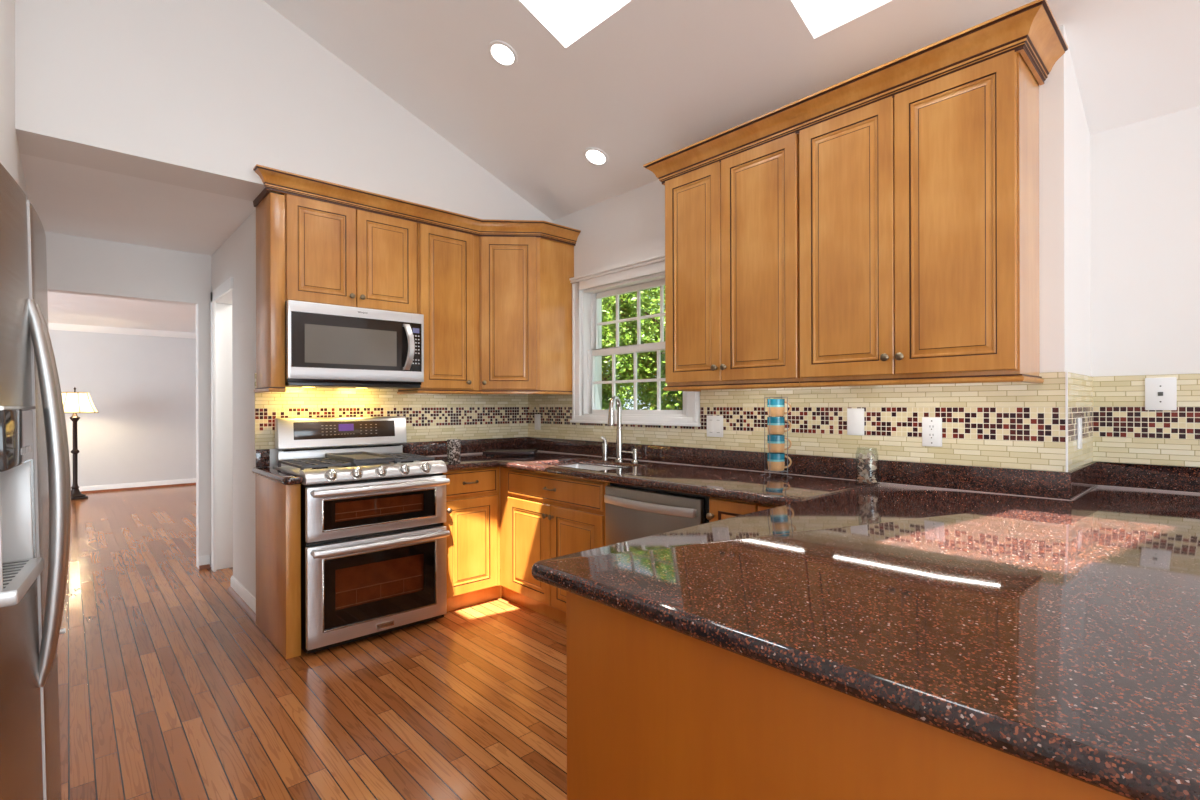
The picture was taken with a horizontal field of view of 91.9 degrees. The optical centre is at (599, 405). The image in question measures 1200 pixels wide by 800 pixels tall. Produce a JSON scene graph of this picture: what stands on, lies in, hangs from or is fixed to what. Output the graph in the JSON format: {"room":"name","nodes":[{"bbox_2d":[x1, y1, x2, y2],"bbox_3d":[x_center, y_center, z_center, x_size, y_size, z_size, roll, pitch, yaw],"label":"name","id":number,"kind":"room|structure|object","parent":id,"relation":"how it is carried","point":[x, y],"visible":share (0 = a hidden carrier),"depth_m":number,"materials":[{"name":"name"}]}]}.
{"room":"kitchen","nodes":[
{"label":"kitchen","id":0,"kind":"room"},
{"bbox_2d":[0,0,28,200],"bbox_3d":[-2.862,-0.636,2.791,0.120,3.825,2.920,0,0,-42],"label":"wall","id":1,"kind":"structure","parent":0,"point":[10,158],"depth_m":2.20,"materials":[{"name":"paint"}]},
{"bbox_2d":[48,330,195,486],"bbox_3d":[-8.178,0.063,8.037,6.800,2.457,0.100,0,0,-42],"label":"wall","id":2,"kind":"structure","parent":0,"point":[142,389],"depth_m":8.88,"materials":[{"name":"paint"}]},
{"bbox_2d":[48,323,195,338],"bbox_3d":[-8.124,-1.121,7.974,6.800,0.090,0.070,0,0,-42],"label":"trim","id":3,"kind":"structure","parent":2,"relation":"attached to","point":[51,326],"depth_m":8.76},
{"bbox_2d":[71,478,195,490],"bbox_3d":[-8.136,1.242,7.994,6.800,0.100,0.014,0,0,-42],"label":"baseboard","id":4,"kind":"structure","parent":2,"relation":"attached to","point":[192,480],"depth_m":8.92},
{"bbox_2d":[80,483,195,492],"bbox_3d":[-8.125,1.276,7.983,6.800,0.030,0.022,0,0,-42],"label":"trim","id":5,"kind":"structure","parent":2,"relation":"attached to","point":[132,488],"depth_m":8.91,"materials":[{"name":"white wood"}]},
{"bbox_2d":[45,232,211,568],"bbox_3d":[-4.128,0.052,3.691,6.900,2.457,0.120,0,0,-42],"label":"wall","id":6,"kind":"structure","parent":0,"point":[75,264],"depth_m":4.35,"materials":[{"name":"paint"}]},
{"bbox_2d":[199,555,209,565],"bbox_3d":[-3.096,1.227,4.543,0.068,0.100,0.014,0,0,-42],"label":"baseboard","id":7,"kind":"structure","parent":6,"relation":"attached to","point":[203,560],"depth_m":4.54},
{"bbox_2d":[199,564,209,569],"bbox_3d":[-3.085,1.262,4.531,0.068,0.030,0.022,0,0,-42],"label":"trim","id":8,"kind":"structure","parent":6,"relation":"attached to","point":[201,567],"depth_m":4.53,"materials":[{"name":"brown wood"}]},
{"bbox_2d":[20,154,255,332],"bbox_3d":[-5.629,-1.223,5.252,6.800,0.100,7.655,0,0,-42],"label":"ceiling","id":9,"kind":"structure","parent":0,"point":[67,199],"depth_m":3.68,"materials":[{"name":"paint"}]},
{"bbox_2d":[211,235,231,303],"bbox_3d":[-2.759,-0.987,4.339,0.122,0.387,0.778,0,0,-42],"label":"wall","id":10,"kind":"structure","parent":0,"point":[221,259],"depth_m":4.29,"materials":[{"name":"paint"}]},
{"bbox_2d":[210,277,233,571],"bbox_3d":[-2.717,0.199,4.281,0.142,2.154,0.744,0,0,-42],"label":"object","id":11,"kind":"structure","parent":10,"relation":"attached to","point":[221,314],"depth_m":4.52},
{"bbox_2d":[15,0,552,222],"bbox_3d":[-1.742,-2.014,3.401,3.835,1.661,0.330,0,0,-42],"label":"wall","id":12,"kind":"structure","parent":0,"point":[192,94],"depth_m":2.98,"materials":[{"name":"paint"}]},
{"bbox_2d":[57,485,566,799],"bbox_3d":[-2.669,1.336,2.502,7.440,0.120,15.700,0,0,-42],"label":"floor","id":13,"kind":"structure","parent":0,"point":[169,689],"depth_m":2.55,"materials":[{"name":"brown wood"}]},
{"bbox_2d":[0,163,70,799],"bbox_3d":[-1.634,0.397,1.179,0.827,1.765,0.880,-1,1,-37],"label":"refrigerator","id":14,"kind":"object","parent":13,"relation":"on","point":[35,483],"visible":1,"depth_m":1.34,"materials":[{"name":"silver metal"}]},
{"bbox_2d":[61,387,98,499],"bbox_3d":[-7.208,0.519,7.974,0.502,1.540,0.502,0,0,-42],"label":"floor lamp","id":15,"kind":"object","parent":13,"relation":"on","point":[74,402],"visible":0.81,"depth_m":7.94,"materials":[{"name":"brown metal"}]},
{"bbox_2d":[255,474,300,658],"bbox_3d":[-1.761,0.837,3.163,0.070,0.874,0.636,0,0,-42],"label":"end panel","id":16,"kind":"object","parent":13,"relation":"on","point":[277,505],"visible":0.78,"depth_m":2.99,"materials":[{"name":"brown wood"}]},
{"bbox_2d":[252,449,302,484],"bbox_3d":[-1.754,0.328,3.143,0.088,0.140,0.676,0,0,-42],"label":"countertop","id":17,"kind":"structure","parent":16,"relation":"on","point":[262,468],"depth_m":3.17,"materials":[{"name":"brown stone"}]},
{"bbox_2d":[273,416,449,653],"bbox_3d":[-1.373,0.673,3.382,0.794,1.198,0.766,0,0,-42],"label":"range","id":18,"kind":"object","parent":13,"relation":"on","point":[373,513],"visible":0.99,"depth_m":3.19,"materials":[{"name":"silver metal"}]},
{"bbox_2d":[273,461,421,475],"bbox_3d":[-1.433,0.364,3.430,0.760,0.018,0.585,0,0,-43],"label":"cooktop","id":19,"kind":"object","parent":18,"relation":"in","point":[282,467],"depth_m":3.26,"materials":[{"name":"metal"}]},
{"bbox_2d":[443,467,502,611],"bbox_3d":[-0.977,0.834,3.860,0.467,0.874,0.668,0,0,-42],"label":"base cabinet","id":20,"kind":"object","parent":13,"relation":"on","point":[472,495],"visible":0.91,"depth_m":3.63,"materials":[{"name":"brown wood"}]},
{"bbox_2d":[500,467,609,624],"bbox_3d":[-0.108,0.832,3.613,0.682,0.874,1.067,0,0,-42],"label":"base cabinet","id":21,"kind":"object","parent":13,"relation":"on","point":[543,516],"visible":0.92,"depth_m":3.42,"materials":[{"name":"brown wood"}]},
{"bbox_2d":[401,437,879,505],"bbox_3d":[-0.045,0.323,3.299,1.079,0.140,2.755,0,0,-42],"label":"countertop","id":22,"kind":"structure","parent":21,"relation":"on","point":[717,473],"depth_m":3.14,"materials":[{"name":"brown stone"}]},
{"bbox_2d":[447,439,460,463],"bbox_3d":[-0.894,0.284,3.555,0.082,0.146,0.082,0,0,-42],"label":"candle holder","id":23,"kind":"object","parent":22,"relation":"on","point":[453,445],"visible":1,"depth_m":3.52,"materials":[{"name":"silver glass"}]},
{"bbox_2d":[483,449,537,455],"bbox_3d":[-0.644,0.341,4.197,0.360,0.030,0.240,0,0,1],"label":"cutting board","id":24,"kind":"object","parent":22,"relation":"on","point":[529,452],"visible":1,"depth_m":4.08,"materials":[{"name":"black ceramic"}]},
{"bbox_2d":[560,464,618,470],"bbox_3d":[-0.078,0.471,3.528,0.402,0.154,0.642,0,0,-42],"label":"sink","id":25,"kind":"object","parent":22,"relation":"in","point":[581,466],"visible":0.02,"depth_m":3.81,"materials":[{"name":"metal"}]},
{"bbox_2d":[601,436,607,458],"bbox_3d":[0.030,0.278,3.811,0.050,0.153,0.041,0,0,-42],"label":"soap dispenser","id":26,"kind":"object","parent":22,"relation":"on","point":[605,443],"visible":1,"depth_m":3.80,"materials":[{"name":"silver metal"}]},
{"bbox_2d":[608,396,623,460],"bbox_3d":[0.100,0.147,3.657,0.056,0.414,0.178,0,0,22],"label":"faucet","id":27,"kind":"object","parent":22,"relation":"on","point":[619,442],"visible":1,"depth_m":3.69,"materials":[{"name":"silver metal"}]},
{"bbox_2d":[621,449,638,461],"bbox_3d":[0.187,0.313,3.645,0.048,0.082,0.141,0,0,-42],"label":"lever","id":28,"kind":"object","parent":22,"relation":"on","point":[635,456],"visible":1,"depth_m":3.60,"materials":[{"name":"silver metal"}]},
{"bbox_2d":[762,397,791,477],"bbox_3d":[0.865,0.156,2.853,0.124,0.390,0.113,0,0,0],"label":"mug rack","id":29,"kind":"object","parent":22,"relation":"on","point":[764,397],"visible":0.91,"depth_m":2.81,"materials":[{"name":"metal"}]},
{"bbox_2d":[767,452,791,470],"bbox_3d":[0.874,0.278,2.850,0.090,0.086,0.100,0,0,-42],"label":"mug","id":30,"kind":"object","parent":29,"relation":"on","point":[775,461],"visible":0.94,"depth_m":2.82,"materials":[{"name":"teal ceramic"}]},
{"bbox_2d":[767,435,791,452],"bbox_3d":[0.874,0.190,2.850,0.090,0.086,0.100,0,0,-42],"label":"mug","id":31,"kind":"object","parent":30,"relation":"on","point":[777,442],"visible":0.91,"depth_m":2.82,"materials":[{"name":"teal ceramic"}]},
{"bbox_2d":[767,417,791,434],"bbox_3d":[0.873,0.101,2.850,0.090,0.086,0.100,0,0,-42],"label":"mug","id":32,"kind":"object","parent":31,"relation":"on","point":[777,424],"visible":0.94,"depth_m":2.82,"materials":[{"name":"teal ceramic"}]},
{"bbox_2d":[767,399,791,416],"bbox_3d":[0.873,0.013,2.850,0.090,0.086,0.100,0,0,-42],"label":"mug","id":33,"kind":"object","parent":32,"relation":"on","point":[777,406],"visible":0.94,"depth_m":2.82,"materials":[{"name":"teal ceramic"}]},
{"bbox_2d":[855,447,878,485],"bbox_3d":[1.176,0.270,2.560,0.092,0.163,0.092,0,0,-42],"label":"glass jar","id":34,"kind":"object","parent":22,"relation":"on","point":[871,484],"visible":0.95,"depth_m":2.57,"materials":[{"name":"clear glass"}]},
{"bbox_2d":[604,483,709,545],"bbox_3d":[0.460,0.833,2.960,0.686,0.868,0.648,0,0,-42],"label":"dishwasher","id":35,"kind":"object","parent":13,"relation":"on","point":[631,512],"visible":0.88,"depth_m":2.78,"materials":[{"name":"silver metal"}]},
{"bbox_2d":[706,497,778,521],"bbox_3d":[0.872,0.829,2.543,0.682,0.874,0.575,0,0,-42],"label":"base cabinet","id":36,"kind":"object","parent":13,"relation":"on","point":[719,508],"visible":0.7,"depth_m":2.44,"materials":[{"name":"brown wood"}]},
{"bbox_2d":[566,591,1130,799],"bbox_3d":[0.823,0.829,1.217,1.265,0.874,1.305,0,0,-42],"label":"base cabinet","id":37,"kind":"object","parent":13,"relation":"on","point":[655,712],"visible":0.45,"depth_m":0.94,"materials":[{"name":"brown wood"}]},
{"bbox_2d":[532,460,1199,799],"bbox_3d":[1.255,0.320,1.654,2.554,0.140,1.424,0,0,-42],"label":"countertop","id":38,"kind":"structure","parent":37,"relation":"on","point":[1004,610],"depth_m":1.06,"materials":[{"name":"red stone"}]},
{"bbox_2d":[232,209,513,597],"bbox_3d":[-1.485,0.044,4.413,2.097,2.457,0.830,0,0,-42],"label":"wall","id":39,"kind":"structure","parent":0,"point":[244,236],"depth_m":3.74,"materials":[{"name":"paint"}]},
{"bbox_2d":[227,586,255,623],"bbox_3d":[-2.271,1.260,3.688,0.022,0.030,0.828,0,0,-42],"label":"trim","id":40,"kind":"structure","parent":39,"relation":"attached to","point":[232,592],"depth_m":3.67,"materials":[{"name":"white wood"}]},
{"bbox_2d":[231,576,255,613],"bbox_3d":[-2.259,1.225,3.699,0.014,0.100,0.828,0,0,-42],"label":"baseboard","id":41,"kind":"structure","parent":39,"relation":"attached to","point":[250,600],"depth_m":3.71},
{"bbox_2d":[253,187,285,392],"bbox_3d":[-1.865,-0.627,3.271,0.086,1.110,0.343,0,0,-42],"label":"cabinet end panel","id":42,"kind":"object","parent":39,"relation":"attached to","point":[270,213],"visible":1,"depth_m":3.17,"materials":[{"name":"brown wood"}]},
{"bbox_2d":[283,194,417,313],"bbox_3d":[-1.541,-0.870,3.551,0.770,0.595,0.369,0,0,-42],"label":"upper cabinet","id":43,"kind":"object","parent":39,"relation":"attached to","point":[335,254],"visible":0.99,"depth_m":3.40,"materials":[{"name":"brown wood"}]},
{"bbox_2d":[285,300,423,388],"bbox_3d":[-1.508,-0.339,3.519,0.777,0.466,0.435,0,0,-42],"label":"microwave","id":44,"kind":"object","parent":43,"relation":"attached to","point":[327,345],"visible":0.97,"depth_m":3.36,"materials":[{"name":"silver metal"}]},
{"bbox_2d":[255,373,527,449],"bbox_3d":[-1.293,0.034,4.021,1.927,0.444,0.008,0,0,-42],"label":"backsplash","id":45,"kind":"structure","parent":39,"relation":"attached to","point":[429,417],"depth_m":4.02,"materials":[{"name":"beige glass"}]},
{"bbox_2d":[397,223,479,393],"bbox_3d":[-1.094,-0.621,3.960,0.459,1.094,0.369,0,0,-42],"label":"upper cabinet","id":46,"kind":"object","parent":39,"relation":"attached to","point":[447,260],"visible":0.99,"depth_m":3.84,"materials":[{"name":"brown wood"}]},
{"bbox_2d":[479,237,573,394],"bbox_3d":[-0.618,-0.623,4.244,0.644,1.094,0.594,0,0,-42],"label":"upper cabinet","id":47,"kind":"object","parent":39,"relation":"attached to","point":[525,287],"visible":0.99,"depth_m":4.02,"materials":[{"name":"brown wood"}]},
{"bbox_2d":[253,164,580,245],"bbox_3d":[-1.033,-1.210,3.703,2.033,0.098,0.279,0,0,-34],"label":"crown molding","id":48,"kind":"structure","parent":47,"relation":"attached to","point":[276,180],"depth_m":3.61,"materials":[{"name":"brown wood"}]},
{"bbox_2d":[263,0,1199,220],"bbox_3d":[1.117,-2.040,0.639,4.320,1.785,7.625,0,0,-42],"label":"ceiling","id":49,"kind":"structure","parent":0,"point":[638,82],"depth_m":2.86,"materials":[{"name":"paint"}]},
{"bbox_2d":[488,40,517,66],"bbox_3d":[-0.504,-1.822,3.015,0.149,0.062,0.160,0,0,-42],"label":"ceiling light","id":50,"kind":"object","parent":49,"relation":"attached to","point":[502,53],"visible":1,"depth_m":3.01,"materials":[{"name":"white plastic"}]},
{"bbox_2d":[540,0,600,26],"bbox_3d":[-0.368,-2.166,2.334,1.044,0.607,0.554,0,0,-42],"label":"window","id":51,"kind":"structure","parent":49,"relation":"attached to","point":[566,12],"depth_m":2.83,"materials":[{"name":"glass"}]},
{"bbox_2d":[584,147,607,165],"bbox_3d":[-0.025,-1.535,3.589,0.149,0.062,0.160,0,0,-42],"label":"ceiling light","id":52,"kind":"object","parent":49,"relation":"attached to","point":[595,156],"visible":1,"depth_m":3.58,"materials":[{"name":"white plastic"}]},
{"bbox_2d":[805,0,842,14],"bbox_3d":[0.813,-2.406,2.045,0.756,1.495,0.531,0,0,-42],"label":"window","id":53,"kind":"structure","parent":49,"relation":"attached to","point":[816,6],"depth_m":2.45,"materials":[{"name":"glass"}]},
{"bbox_2d":[538,25,1073,482],"bbox_3d":[0.607,-0.078,3.518,0.180,2.690,3.517,0,0,-42],"label":"wall","id":54,"kind":"structure","parent":0,"point":[628,227],"depth_m":2.22,"materials":[{"name":"paint"}]},
{"bbox_2d":[535,414,540,429],"bbox_3d":[-0.492,0.132,4.567,0.008,0.122,0.075,0,0,-42],"label":"outlet","id":55,"kind":"object","parent":54,"relation":"attached to","point":[537,416],"visible":1,"depth_m":4.56,"materials":[{"name":"white plastic"}]},
{"bbox_2d":[569,254,700,426],"bbox_3d":[0.248,-0.398,3.876,0.225,1.053,1.177,0,0,-42],"label":"window","id":56,"kind":"structure","parent":54,"relation":"in","point":[587,382],"depth_m":4.01,"materials":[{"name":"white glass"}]},
{"bbox_2d":[593,350,664,409],"bbox_3d":[0.235,-0.161,3.865,0.016,0.383,0.830,0,0,-43],"label":"grille","id":57,"kind":"object","parent":56,"relation":"attached to","point":[615,352],"depth_m":3.87,"materials":[{"name":"white wood"}]},
{"bbox_2d":[597,286,664,346],"bbox_3d":[0.260,-0.582,3.888,0.016,0.370,0.820,0,0,-43],"label":"grille","id":58,"kind":"object","parent":56,"relation":"attached to","point":[615,293],"depth_m":3.89,"materials":[{"name":"white wood"}]},
{"bbox_2d":[707,415,722,436],"bbox_3d":[0.655,0.121,3.315,0.008,0.122,0.114,0,0,-42],"label":"light switch","id":59,"kind":"object","parent":54,"relation":"attached to","point":[714,423],"visible":1,"depth_m":3.31,"materials":[{"name":"white plastic"}]},
{"bbox_2d":[663,133,800,391],"bbox_3d":[0.721,-0.659,2.995,0.356,1.159,0.804,0,0,-42],"label":"upper cabinet","id":60,"kind":"object","parent":54,"relation":"attached to","point":[732,230],"visible":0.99,"depth_m":2.84,"materials":[{"name":"brown wood"}]},
{"bbox_2d":[528,372,1065,471],"bbox_3d":[0.575,0.065,3.415,0.008,0.371,3.425,0,0,-42],"label":"backsplash","id":61,"kind":"structure","parent":54,"relation":"attached to","point":[1015,425],"depth_m":2.63,"materials":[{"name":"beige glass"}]},
{"bbox_2d":[847,408,863,435],"bbox_3d":[1.199,0.078,2.723,0.006,0.126,0.080,0,0,-42],"label":"wall plate","id":62,"kind":"object","parent":54,"relation":"attached to","point":[855,416],"visible":1,"depth_m":2.72,"materials":[{"name":"white plastic"}]},
{"bbox_2d":[799,50,1043,386],"bbox_3d":[1.274,-0.661,2.391,0.356,1.159,0.830,0,0,-42],"label":"upper cabinet","id":63,"kind":"object","parent":54,"relation":"attached to","point":[919,207],"visible":1,"depth_m":2.21,"materials":[{"name":"brown wood"}]},
{"bbox_2d":[643,0,1067,184],"bbox_3d":[0.986,-1.270,2.675,0.395,0.108,1.783,0,0,-42],"label":"crown molding","id":64,"kind":"structure","parent":63,"relation":"attached to","point":[1031,29],"depth_m":2.25,"materials":[{"name":"brown wood"}]},
{"bbox_2d":[922,417,941,446],"bbox_3d":[1.418,0.115,2.482,0.009,0.124,0.078,0,0,-42],"label":"outlet","id":65,"kind":"object","parent":54,"relation":"attached to","point":[931,426],"visible":1,"depth_m":2.48,"materials":[{"name":"white plastic"}]},
{"bbox_2d":[927,424,935,439],"bbox_3d":[1.416,0.115,2.480,0.003,0.068,0.034,0,0,-42],"label":"receptacle","id":66,"kind":"object","parent":65,"relation":"attached to","point":[931,428],"depth_m":2.48,"materials":[{"name":"white plastic"}]},
{"bbox_2d":[1065,372,1067,471],"bbox_3d":[1.729,0.062,2.152,0.006,0.371,0.006,0,0,-42],"label":"trim","id":67,"kind":"structure","parent":54,"relation":"attached to","point":[1066,373],"depth_m":2.15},
{"bbox_2d":[1073,66,1090,498],"bbox_3d":[1.996,-0.075,2.525,0.525,2.675,0.175,0,0,-42],"label":"wall","id":68,"kind":"structure","parent":0,"point":[1081,134],"depth_m":2.40,"materials":[{"name":"paint"}]},
{"bbox_2d":[1077,418,1081,448],"bbox_3d":[1.908,0.113,2.307,0.075,0.122,0.008,0,0,-42],"label":"light switch","id":69,"kind":"object","parent":68,"relation":"attached to","point":[1079,420],"visible":1,"depth_m":2.29,"materials":[{"name":"white plastic"}]},
{"bbox_2d":[1068,372,1092,470],"bbox_3d":[1.948,0.061,2.356,0.585,0.371,0.008,0,0,-42],"label":"backsplash","id":70,"kind":"structure","parent":68,"relation":"attached to","point":[1080,387],"depth_m":2.34,"materials":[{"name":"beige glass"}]},
{"bbox_2d":[1090,106,1199,488],"bbox_3d":[3.733,0.022,0.929,0.120,2.472,4.525,0,0,-42],"label":"wall","id":71,"kind":"structure","parent":0,"point":[1145,175],"depth_m":2.42,"materials":[{"name":"paint"}]},
{"bbox_2d":[1093,374,1199,466],"bbox_3d":[2.980,0.059,1.657,0.008,0.371,2.417,0,0,-42],"label":"backsplash","id":72,"kind":"structure","parent":71,"relation":"attached to","point":[1124,431],"depth_m":2.43,"materials":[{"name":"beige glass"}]},
{"bbox_2d":[1145,377,1176,409],"bbox_3d":[2.301,-0.046,2.384,0.009,0.134,0.094,0,0,-42],"label":"wall plate","id":73,"kind":"object","parent":71,"relation":"attached to","point":[1160,393],"visible":1,"depth_m":2.38,"materials":[{"name":"white plastic"}]},
{"label":"outside","id":74,"kind":"structure","parent":0,"visible":0},
{"bbox_3d":[5.837,1.702,12.126,19.015,0.100,38.000,0,0,-42],"label":"ground","id":75,"kind":"structure","parent":74,"visible":0},
{"bbox_2d":[602,297,643,409],"bbox_3d":[-0.292,-0.428,8.422,1.936,4.202,1.967,0,0,-42],"label":"leafy tree","id":76,"kind":"object","parent":75,"relation":"on","point":[606,388],"visible":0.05,"depth_m":8.14,"materials":[{"name":"green plant"}]},
{"bbox_2d":[604,301,645,409],"bbox_3d":[-0.078,-1.309,16.587,3.331,5.961,3.544,0,0,22],"label":"leafy tree","id":77,"kind":"object","parent":75,"relation":"on","point":[626,389],"visible":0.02,"depth_m":16.39,"materials":[{"name":"green plant"}]},
{"bbox_2d":[603,287,672,409],"bbox_3d":[1.094,-0.969,10.611,2.728,5.275,2.593,0,0,-42],"label":"leafy tree","id":78,"kind":"object","parent":75,"relation":"on","point":[648,296],"visible":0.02,"depth_m":10.22,"materials":[{"name":"green plant"}]},
{"bbox_2d":[606,286,682,409],"bbox_3d":[1.019,-0.337,7.020,1.942,4.012,1.855,0,0,-20],"label":"leafy tree","id":79,"kind":"object","parent":75,"relation":"on","point":[646,361],"visible":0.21,"depth_m":6.86,"materials":[{"name":"green plant"}]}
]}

